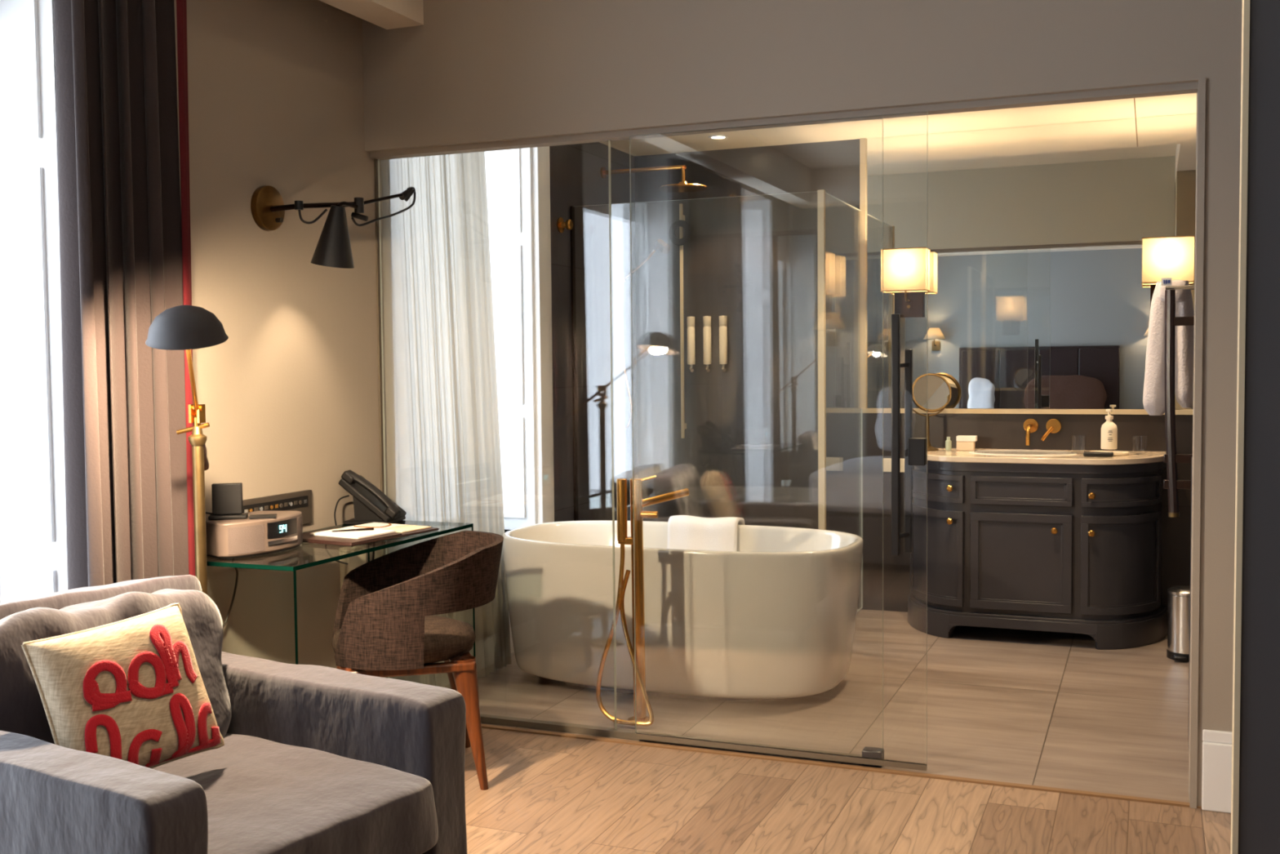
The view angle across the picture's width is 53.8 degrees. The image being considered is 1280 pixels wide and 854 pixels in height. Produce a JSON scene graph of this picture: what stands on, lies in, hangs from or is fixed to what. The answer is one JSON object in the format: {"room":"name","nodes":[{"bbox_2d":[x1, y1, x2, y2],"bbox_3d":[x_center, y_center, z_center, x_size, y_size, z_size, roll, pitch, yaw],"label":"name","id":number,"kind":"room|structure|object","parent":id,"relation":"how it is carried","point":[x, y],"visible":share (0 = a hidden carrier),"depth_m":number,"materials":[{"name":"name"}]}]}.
{"room":"hotel room","nodes":[
{"label":"hotel room","id":0,"kind":"room"},
{"bbox_2d":[173,0,637,678],"bbox_3d":[-1.781,-0.283,3.245,0.360,2.900,8.700,1,3,22],"label":"wall","id":1,"kind":"structure","parent":0,"point":[290,398],"depth_m":4.34,"materials":[{"name":"beige paint"}]},
{"bbox_2d":[0,0,67,601],"bbox_3d":[-1.692,-0.178,3.428,0.330,2.570,0.024,1,3,22],"label":"window","id":2,"kind":"structure","parent":1,"relation":"attached to","point":[33,544],"depth_m":3.40,"materials":[{"name":"white glass"}]},
{"bbox_2d":[242,489,312,524],"bbox_3d":[-1.205,0.283,4.181,0.015,0.115,0.380,1,3,22],"label":"panel","id":3,"kind":"object","parent":1,"relation":"attached to","point":[301,500],"visible":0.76,"depth_m":4.22,"materials":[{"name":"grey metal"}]},
{"bbox_2d":[243,495,308,512],"bbox_3d":[-1.206,0.262,4.172,0.003,0.037,0.345,1,3,22],"label":"socket","id":4,"kind":"object","parent":3,"relation":"attached to","point":[270,503],"depth_m":4.18,"materials":[{"name":"black plastic"}]},
{"bbox_2d":[250,185,415,268],"bbox_3d":[-0.976,-0.678,4.212,0.623,0.316,0.240,-3,4,-37],"label":"sconce","id":5,"kind":"object","parent":1,"relation":"attached to","point":[333,248],"visible":1,"depth_m":4.09,"materials":[{"name":"brown metal"}]},
{"bbox_2d":[275,217,283,222],"bbox_3d":[-1.184,-0.679,4.138,0.020,0.016,0.016,1,3,22],"label":"switch","id":6,"kind":"object","parent":5,"relation":"attached to","point":[277,220],"depth_m":4.13,"materials":[{"name":"black metal"}]},
{"bbox_2d":[324,543,366,590],"bbox_3d":[-1.062,0.492,4.488,0.050,0.225,0.278,0,3,17],"label":"power adapter","id":7,"kind":"object","parent":1,"relation":"attached to","point":[348,564],"visible":0.46,"depth_m":4.52,"materials":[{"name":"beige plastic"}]},
{"bbox_2d":[381,151,511,688],"bbox_3d":[-0.754,-0.161,5.121,0.103,2.430,0.808,1,3,24],"label":"sheer curtain","id":8,"kind":"object","parent":1,"relation":"hanging from","point":[444,460],"visible":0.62,"depth_m":5.05,"materials":[{"name":"white fabric"}]},
{"bbox_2d":[484,147,536,529],"bbox_3d":[-0.658,-0.470,5.975,0.330,1.920,0.024,1,3,22],"label":"window","id":9,"kind":"structure","parent":1,"relation":"attached to","point":[508,171],"depth_m":5.95,"materials":[{"name":"white glass"}]},
{"bbox_2d":[532,146,554,524],"bbox_3d":[-0.455,-0.423,6.000,0.030,2.080,0.150,1,3,22],"label":"trim","id":10,"kind":"structure","parent":1,"relation":"attached to","point":[540,155],"depth_m":5.96,"materials":[{"name":"white paint"}]},
{"bbox_2d":[556,217,573,232],"bbox_3d":[-0.363,-0.989,6.168,0.062,0.076,0.076,1,3,22],"label":"robe hook","id":11,"kind":"object","parent":1,"relation":"attached to","point":[561,224],"visible":1,"depth_m":6.16,"materials":[{"name":"gold metal"}]},
{"bbox_2d":[613,238,671,429],"bbox_3d":[0.017,-0.492,6.756,0.343,1.012,0.065,1,3,33],"label":"shower","id":12,"kind":"object","parent":1,"relation":"attached to","point":[661,245],"visible":0.98,"depth_m":6.80,"materials":[{"name":"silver metal"}]},
{"bbox_2d":[600,164,707,192],"bbox_3d":[0.071,-1.296,6.545,0.578,0.143,0.252,1,3,22],"label":"shower","id":13,"kind":"object","parent":1,"relation":"attached to","point":[682,186],"visible":1,"depth_m":6.51,"materials":[{"name":"gold metal"}]},
{"bbox_2d":[362,0,1242,805],"bbox_3d":[1.118,-0.343,3.877,4.540,2.900,0.110,1,3,22],"label":"wall","id":14,"kind":"structure","parent":0,"point":[474,71],"depth_m":3.97,"materials":[{"name":"beige paint"}]},
{"bbox_2d":[369,78,1205,808],"bbox_3d":[0.331,0.046,4.223,2.827,2.105,0.138,1,3,22],"label":"trim","id":15,"kind":"structure","parent":14,"relation":"attached to","point":[1198,87],"depth_m":3.74,"materials":[{"name":"beige paint"}]},
{"bbox_2d":[481,724,1201,808],"bbox_3d":[0.332,1.121,4.222,2.850,0.056,0.025,1,3,22],"label":"trim","id":16,"kind":"structure","parent":14,"relation":"attached to","point":[483,726],"depth_m":4.07,"materials":[{"name":"brown wood"}]},
{"bbox_2d":[1201,728,1231,813],"bbox_3d":[2.354,1.004,3.378,1.550,0.235,0.020,1,3,22],"label":"baseboard","id":17,"kind":"structure","parent":14,"relation":"attached to","point":[1216,778],"depth_m":3.65,"materials":[{"name":"white paint"}]},
{"bbox_2d":[464,608,1231,853],"bbox_3d":[0.482,1.238,2.409,5.290,0.100,8.700,1,3,22],"label":"floor","id":18,"kind":"structure","parent":0,"point":[1054,709],"depth_m":4.13,"materials":[{"name":"stone"}]},
{"bbox_2d":[145,305,228,595],"bbox_3d":[-1.170,0.425,3.330,0.191,1.465,0.666,-1,3,-18],"label":"floor lamp","id":19,"kind":"object","parent":18,"relation":"on","point":[180,327],"visible":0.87,"depth_m":3.07,"materials":[{"name":"gold metal"}]},
{"bbox_2d":[0,574,466,853],"bbox_3d":[-1.006,0.785,2.730,1.018,0.802,0.843,1,3,32],"label":"armchair","id":20,"kind":"object","parent":18,"relation":"on","point":[313,759],"visible":0.77,"depth_m":2.68,"materials":[{"name":"grey fabric"}]},
{"bbox_2d":[0,588,231,743],"bbox_3d":[-1.219,0.593,2.850,0.237,0.426,0.634,1,3,32],"label":"cushion","id":21,"kind":"object","parent":20,"relation":"on","point":[22,711],"depth_m":2.79,"materials":[{"name":"grey fabric"}]},
{"bbox_2d":[21,602,224,768],"bbox_3d":[-1.078,0.568,2.655,0.200,0.335,0.372,2,4,39],"label":"cushion","id":22,"kind":"object","parent":20,"relation":"on","point":[132,690],"visible":0.88,"depth_m":2.60,"materials":[{"name":"fabric"}]},
{"bbox_2d":[151,733,438,853],"bbox_3d":[-0.926,0.835,2.686,0.832,0.178,0.623,1,3,32],"label":"seat cushion","id":23,"kind":"object","parent":20,"relation":"on","point":[265,793],"depth_m":2.64,"materials":[{"name":"grey fabric"}]},
{"bbox_2d":[206,520,475,664],"bbox_3d":[-0.986,0.741,4.128,0.440,0.750,1.020,1,3,22],"label":"glass desk","id":24,"kind":"object","parent":18,"relation":"on","point":[460,526],"visible":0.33,"depth_m":3.87,"materials":[{"name":"teal"}]},
{"bbox_2d":[222,558,238,628],"bbox_3d":[-1.305,0.517,3.894,0.017,0.235,0.207,1,3,22],"label":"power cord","id":25,"kind":"object","parent":24,"relation":"hanging from","point":[233,559],"visible":0.33,"depth_m":3.96,"materials":[{"name":"brown"}]},
{"bbox_2d":[205,511,302,558],"bbox_3d":[-1.189,0.327,3.873,0.210,0.105,0.347,1,3,22],"label":"clock radio","id":26,"kind":"object","parent":24,"relation":"on","point":[237,537],"visible":0.96,"depth_m":3.76,"materials":[{"name":"beige plastic"}]},
{"bbox_2d":[205,482,248,519],"bbox_3d":[-1.285,0.243,3.810,0.191,0.144,0.071,-1,3,-16],"label":"dock","id":27,"kind":"object","parent":26,"relation":"on","point":[227,498],"visible":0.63,"depth_m":3.80,"materials":[{"name":"black plastic"}]},
{"bbox_2d":[227,524,265,555],"bbox_3d":[-1.166,0.334,3.743,0.115,0.080,0.011,-3,4,-43],"label":"speaker grille","id":28,"kind":"object","parent":26,"relation":"attached to","point":[242,539],"depth_m":3.74,"materials":[{"name":"brown"}]},
{"bbox_2d":[248,513,276,518],"bbox_3d":[-1.147,0.271,3.837,0.078,0.005,0.060,-1,3,-13],"label":"card","id":29,"kind":"object","parent":26,"relation":"on","point":[273,515],"visible":1,"depth_m":3.81,"materials":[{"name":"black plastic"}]},
{"bbox_2d":[297,515,302,543],"bbox_3d":[-1.067,0.322,3.963,0.007,0.080,0.066,-1,3,-1],"label":"speaker grille","id":30,"kind":"object","parent":26,"relation":"attached to","point":[300,521],"depth_m":3.95,"materials":[{"name":"brown"}]},
{"bbox_2d":[333,470,406,525],"bbox_3d":[-0.963,0.248,4.528,0.222,0.193,0.252,-1,3,0],"label":"desk phone","id":31,"kind":"object","parent":24,"relation":"on","point":[371,504],"visible":0.98,"depth_m":4.48,"materials":[{"name":"black plastic"}]},
{"bbox_2d":[302,527,439,546],"bbox_3d":[-0.927,0.355,4.202,0.305,0.012,0.430,1,3,30],"label":"leather folder","id":32,"kind":"object","parent":24,"relation":"on","point":[307,538],"visible":0.54,"depth_m":4.04,"materials":[{"name":"black leather"}]},
{"bbox_2d":[310,526,395,538],"bbox_3d":[-0.943,0.348,4.148,0.210,0.006,0.180,1,3,30],"label":"notepad","id":33,"kind":"object","parent":32,"relation":"on","point":[352,534],"visible":0.97,"depth_m":4.11,"materials":[{"name":"white paper"}]},
{"bbox_2d":[332,527,373,531],"bbox_3d":[-0.945,0.339,4.154,0.136,0.009,0.009,-2,3,-24],"label":"ballpoint pen","id":34,"kind":"object","parent":33,"relation":"on","point":[368,528],"visible":1,"depth_m":4.16,"materials":[{"name":"brown metal"}]},
{"bbox_2d":[382,524,431,533],"bbox_3d":[-0.859,0.344,4.313,0.250,0.004,0.150,1,3,30],"label":"brochure","id":35,"kind":"object","parent":32,"relation":"on","point":[406,528],"visible":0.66,"depth_m":4.27,"materials":[{"name":"beige paper"}]},
{"bbox_2d":[345,522,404,528],"bbox_3d":[-0.908,0.339,4.329,0.150,0.006,0.150,1,3,30],"label":"paper sheet","id":36,"kind":"object","parent":35,"relation":"on","point":[375,525],"visible":0.88,"depth_m":4.33,"materials":[{"name":"white paper"}]},
{"bbox_2d":[368,542,375,559],"bbox_3d":[-0.983,0.502,4.619,0.015,0.282,0.080,-2,3,-34],"label":"cable","id":37,"kind":"object","parent":24,"relation":"hanging from","point":[374,543],"visible":0.26,"depth_m":4.60,"materials":[{"name":"black plastic"}]},
{"bbox_2d":[331,530,503,790],"bbox_3d":[-0.713,0.739,4.068,0.555,0.755,0.631,-1,3,-15],"label":"desk chair","id":38,"kind":"object","parent":18,"relation":"on","point":[385,625],"visible":0.88,"depth_m":3.88,"materials":[{"name":"brown fabric"}]},
{"bbox_2d":[373,117,884,767],"bbox_3d":[-0.098,0.048,4.406,1.895,2.090,0.050,1,3,22],"label":"glass wall","id":39,"kind":"structure","parent":18,"relation":"on","point":[867,752],"depth_m":4.49,"materials":[{"name":"grey"}]},
{"bbox_2d":[629,111,928,770],"bbox_3d":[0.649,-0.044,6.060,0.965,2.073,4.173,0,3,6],"label":"door","id":40,"kind":"structure","parent":39,"relation":"in","point":[915,448],"depth_m":4.01,"materials":[{"name":"grey"}]},
{"bbox_2d":[595,475,689,726],"bbox_3d":[0.024,0.629,4.589,0.359,0.910,0.153,-1,3,-13],"label":"tap","id":41,"kind":"object","parent":18,"relation":"on","point":[642,698],"visible":0.98,"depth_m":4.60,"materials":[{"name":"gold metal"}]},
{"bbox_2d":[502,520,863,700],"bbox_3d":[0.164,0.749,5.266,1.511,0.601,0.820,1,3,22],"label":"bathtub","id":42,"kind":"object","parent":18,"relation":"on","point":[772,617],"visible":0.96,"depth_m":4.87,"materials":[{"name":"white ceramic"}]},
{"bbox_2d":[666,515,744,551],"bbox_3d":[0.285,0.519,5.599,0.329,0.237,0.180,1,3,22],"label":"bath towel","id":43,"kind":"object","parent":42,"relation":"on","point":[684,531],"visible":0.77,"depth_m":5.57,"materials":[{"name":"white fabric"}]},
{"bbox_2d":[569,189,862,612],"bbox_3d":[0.420,-0.067,6.487,1.287,2.105,0.861,1,3,22],"label":"shower enclosure","id":44,"kind":"object","parent":18,"relation":"on","point":[820,193],"visible":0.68,"depth_m":5.87,"materials":[{"name":"clear glass"}]},
{"bbox_2d":[907,460,1168,649],"bbox_3d":[1.879,0.574,6.070,1.233,0.838,0.608,1,3,22],"label":"vanity unit","id":45,"kind":"object","parent":18,"relation":"on","point":[1074,548],"visible":0.95,"depth_m":5.82,"materials":[{"name":"grey paint"}]},
{"bbox_2d":[927,447,1166,465],"bbox_3d":[1.879,0.141,6.059,1.237,0.028,0.586,1,3,22],"label":"countertop","id":46,"kind":"structure","parent":45,"relation":"on","point":[942,455],"depth_m":5.83,"materials":[{"name":"beige stone"}]},
{"bbox_2d":[912,373,951,450],"bbox_3d":[1.445,-0.076,6.324,0.223,0.385,0.110,1,3,22],"label":"magnifying mirror","id":47,"kind":"object","parent":46,"relation":"on","point":[939,389],"visible":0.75,"depth_m":6.31,"materials":[{"name":"gold metal"}]},
{"bbox_2d":[945,436,951,450],"bbox_3d":[1.544,0.083,6.314,0.030,0.067,0.030,1,3,22],"label":"toiletry bottle","id":48,"kind":"object","parent":46,"relation":"on","point":[948,442],"visible":1,"depth_m":6.30,"materials":[{"name":"grey plastic"}]},
{"bbox_2d":[956,440,974,450],"bbox_3d":[1.627,0.093,6.298,0.085,0.045,0.050,1,3,22],"label":"soap box","id":49,"kind":"object","parent":46,"relation":"on","point":[961,446],"visible":1,"depth_m":6.27,"materials":[{"name":"beige paper"}]},
{"bbox_2d":[955,435,977,441],"bbox_3d":[1.631,0.057,6.294,0.095,0.026,0.060,1,3,22],"label":"soap box","id":50,"kind":"object","parent":49,"relation":"on","point":[959,437],"visible":1,"depth_m":6.27,"materials":[{"name":"white paper"}]},
{"bbox_2d":[968,449,1077,455],"bbox_3d":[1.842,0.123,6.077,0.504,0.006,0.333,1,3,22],"label":"washbasin","id":51,"kind":"object","parent":46,"relation":"in","point":[1004,452],"visible":1,"depth_m":6.08,"materials":[{"name":"white ceramic"}]},
{"bbox_2d":[1083,451,1113,457],"bbox_3d":[2.114,0.125,5.816,0.130,0.020,0.060,1,3,22],"label":"soap dish","id":52,"kind":"object","parent":46,"relation":"on","point":[1106,454],"visible":1,"depth_m":5.79,"materials":[{"name":"black metal"}]},
{"bbox_2d":[1091,450,1129,455],"bbox_3d":[2.201,0.123,5.920,0.180,0.012,0.180,1,3,22],"label":"glass tray","id":53,"kind":"object","parent":46,"relation":"on","point":[1115,452],"visible":0.49,"depth_m":5.94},
{"bbox_2d":[1101,408,1117,449],"bbox_3d":[2.200,0.009,5.915,0.072,0.188,0.072,1,3,22],"label":"pump bottle","id":54,"kind":"object","parent":53,"relation":"on","point":[1108,428],"visible":1,"depth_m":5.89,"materials":[{"name":"beige plastic"}]},
{"bbox_2d":[1107,430,1112,441],"bbox_3d":[2.193,0.042,5.881,0.022,0.050,0.002,0,3,12],"label":"print","id":55,"kind":"object","parent":54,"relation":"attached to","point":[1109,432],"depth_m":5.88,"materials":[{"name":"white paper"}]},
{"bbox_2d":[1132,435,1147,454],"bbox_3d":[2.339,0.086,5.906,0.068,0.085,0.068,1,3,22],"label":"water glass","id":56,"kind":"object","parent":46,"relation":"on","point":[1132,436],"visible":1,"depth_m":5.91,"materials":[{"name":"clear glass"}]},
{"bbox_2d":[1166,586,1190,662],"bbox_3d":[2.392,0.859,5.522,0.156,0.312,0.183,1,3,22],"label":"pedal bin","id":57,"kind":"object","parent":18,"relation":"on","point":[1179,597],"visible":0.6,"depth_m":5.48,"materials":[{"name":"silver metal"}]},
{"bbox_2d":[1230,0,1279,853],"bbox_3d":[1.486,-0.187,2.078,0.906,2.740,0.050,1,3,22],"label":"door","id":58,"kind":"structure","parent":18,"relation":"on","point":[1255,727],"depth_m":2.23,"materials":[{"name":"grey"}]},
{"bbox_2d":[600,93,1196,155],"bbox_3d":[0.946,-1.653,5.351,3.890,0.425,2.620,1,3,22],"label":"ceiling","id":59,"kind":"structure","parent":0,"point":[1181,104],"depth_m":6.21,"materials":[{"name":"beige paint"}]},
{"bbox_2d":[708,134,728,139],"bbox_3d":[0.402,-1.488,6.477,0.104,0.004,0.104,1,3,22],"label":"recessed light","id":60,"kind":"object","parent":59,"relation":"in","point":[715,136],"visible":1,"depth_m":6.46,"materials":[{"name":"white paint"}]},
{"bbox_2d":[634,138,1192,612],"bbox_3d":[1.295,-0.482,6.644,3.390,2.900,0.120,1,3,22],"label":"wall","id":61,"kind":"structure","parent":0,"point":[748,449],"depth_m":6.81,"materials":[{"name":"tile"}]},
{"bbox_2d":[668,203,692,438],"bbox_3d":[0.235,-0.582,6.967,0.140,1.290,0.068,1,3,22],"label":"shower rail","id":62,"kind":"object","parent":61,"relation":"attached to","point":[682,224],"visible":1,"depth_m":6.94,"materials":[{"name":"gold metal"}]},
{"bbox_2d":[686,315,695,372],"bbox_3d":[0.282,-0.457,6.960,0.044,0.307,0.057,1,3,22],"label":"soap dispenser","id":63,"kind":"object","parent":61,"relation":"attached to","point":[691,320],"visible":1,"depth_m":6.94,"materials":[{"name":"beige plastic"}]},
{"bbox_2d":[702,315,711,372],"bbox_3d":[0.370,-0.456,6.925,0.044,0.307,0.057,1,3,22],"label":"soap dispenser","id":64,"kind":"object","parent":61,"relation":"attached to","point":[706,319],"visible":1,"depth_m":6.91,"materials":[{"name":"beige plastic"}]},
{"bbox_2d":[719,315,727,371],"bbox_3d":[0.455,-0.455,6.890,0.044,0.307,0.057,1,3,22],"label":"soap dispenser","id":65,"kind":"object","parent":61,"relation":"attached to","point":[722,319],"visible":1,"depth_m":6.87,"materials":[{"name":"beige plastic"}]},
{"bbox_2d":[859,137,866,408],"bbox_3d":[1.171,-0.801,6.610,0.030,1.407,0.035,1,3,22],"label":"trim","id":66,"kind":"structure","parent":61,"relation":"attached to","point":[863,141],"depth_m":6.59,"materials":[{"name":"beige paint"}]},
{"bbox_2d":[883,457,904,472],"bbox_3d":[1.327,0.200,6.596,0.118,0.072,0.012,1,3,22],"label":"socket","id":67,"kind":"object","parent":61,"relation":"attached to","point":[886,461],"visible":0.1,"depth_m":6.60,"materials":[{"name":"beige plastic"}]},
{"bbox_2d":[862,408,1192,414],"bbox_3d":[1.965,-0.078,6.311,1.710,0.023,0.035,1,3,22],"label":"trim","id":68,"kind":"structure","parent":61,"relation":"attached to","point":[1115,411],"depth_m":6.29,"materials":[{"name":"beige paint"}]},
{"bbox_2d":[1023,418,1038,445],"bbox_3d":[1.934,0.024,6.263,0.072,0.126,0.156,1,3,22],"label":"spout","id":69,"kind":"object","parent":61,"relation":"attached to","point":[1030,425],"visible":1,"depth_m":6.31,"materials":[{"name":"gold metal"}]},
{"bbox_2d":[866,113,1196,408],"bbox_3d":[1.976,-0.793,6.297,1.694,1.404,0.018,1,3,22],"label":"vanity mirror","id":70,"kind":"object","parent":61,"relation":"attached to","point":[1037,299],"visible":0.64,"depth_m":6.30,"materials":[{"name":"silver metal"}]},
{"bbox_2d":[880,246,930,317],"bbox_3d":[1.358,-0.734,6.435,0.228,0.343,0.191,1,3,22],"label":"sconce","id":71,"kind":"object","parent":70,"relation":"attached to","point":[906,271],"visible":0.98,"depth_m":6.36,"materials":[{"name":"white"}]},
{"bbox_2d":[1141,235,1195,306],"bbox_3d":[2.498,-0.722,5.974,0.228,0.343,0.191,1,3,22],"label":"sconce","id":72,"kind":"object","parent":70,"relation":"attached to","point":[1171,256],"visible":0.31,"depth_m":5.88,"materials":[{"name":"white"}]},
{"bbox_2d":[1040,418,1061,440],"bbox_3d":[2.043,0.015,6.269,0.095,0.111,0.064,1,3,22],"label":"lever","id":73,"kind":"object","parent":61,"relation":"attached to","point":[1053,425],"visible":1,"depth_m":6.26,"materials":[{"name":"gold metal"}]},
{"bbox_2d":[1133,97,1136,118],"bbox_3d":[2.223,-1.468,5.670,0.004,0.002,0.890,1,3,22],"label":"trim","id":74,"kind":"structure","parent":61,"relation":"attached to","point":[1134,98],"depth_m":5.83,"materials":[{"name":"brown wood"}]},
{"bbox_3d":[-0.034,-1.594,1.063,5.290,0.100,6.100,1,3,22],"label":"ceiling","id":75,"kind":"structure","parent":0,"visible":0},
{"bbox_2d":[53,0,195,589],"bbox_3d":[-1.416,-0.247,3.458,0.172,2.760,0.413,0,3,20],"label":"drape","id":76,"kind":"object","parent":75,"relation":"hanging from","point":[124,230],"visible":0.59,"depth_m":3.43,"materials":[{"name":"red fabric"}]},
{"bbox_2d":[319,0,423,29],"bbox_3d":[-0.017,-1.414,1.103,4.286,0.265,5.770,1,3,22],"label":"ceiling beam","id":77,"kind":"structure","parent":75,"relation":"attached to","point":[385,14],"depth_m":4.40,"materials":[{"name":"beige paint"}]},
{"bbox_3d":[2.546,-0.416,5.071,0.290,2.900,2.060,1,3,22],"label":"wall","id":78,"kind":"structure","parent":0,"visible":0},
{"bbox_2d":[1163,284,1194,517],"bbox_3d":[2.143,-0.098,4.819,0.262,0.889,0.078,1,3,22],"label":"towel rack","id":79,"kind":"object","parent":78,"relation":"attached to","point":[1171,458],"visible":0.44,"depth_m":4.83,"materials":[{"name":"black metal"}]},
{"bbox_2d":[1142,277,1194,415],"bbox_3d":[2.078,-0.312,4.937,0.201,0.535,0.142,1,3,22],"label":"towel","id":80,"kind":"object","parent":79,"relation":"hanging from","point":[1153,393],"visible":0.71,"depth_m":4.93,"materials":[{"name":"grey fabric"}]},
{"bbox_3d":[1.976,-0.352,3.891,0.461,2.900,0.560,1,3,22],"label":"wall","id":81,"kind":"structure","parent":0,"visible":0},
{"bbox_2d":[1188,457,1192,746],"bbox_3d":[1.772,0.604,4.038,0.008,0.980,0.545,1,3,22],"label":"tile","id":82,"kind":"structure","parent":81,"relation":"attached to","point":[1192,457],"depth_m":4.25,"materials":[{"name":"tile"}]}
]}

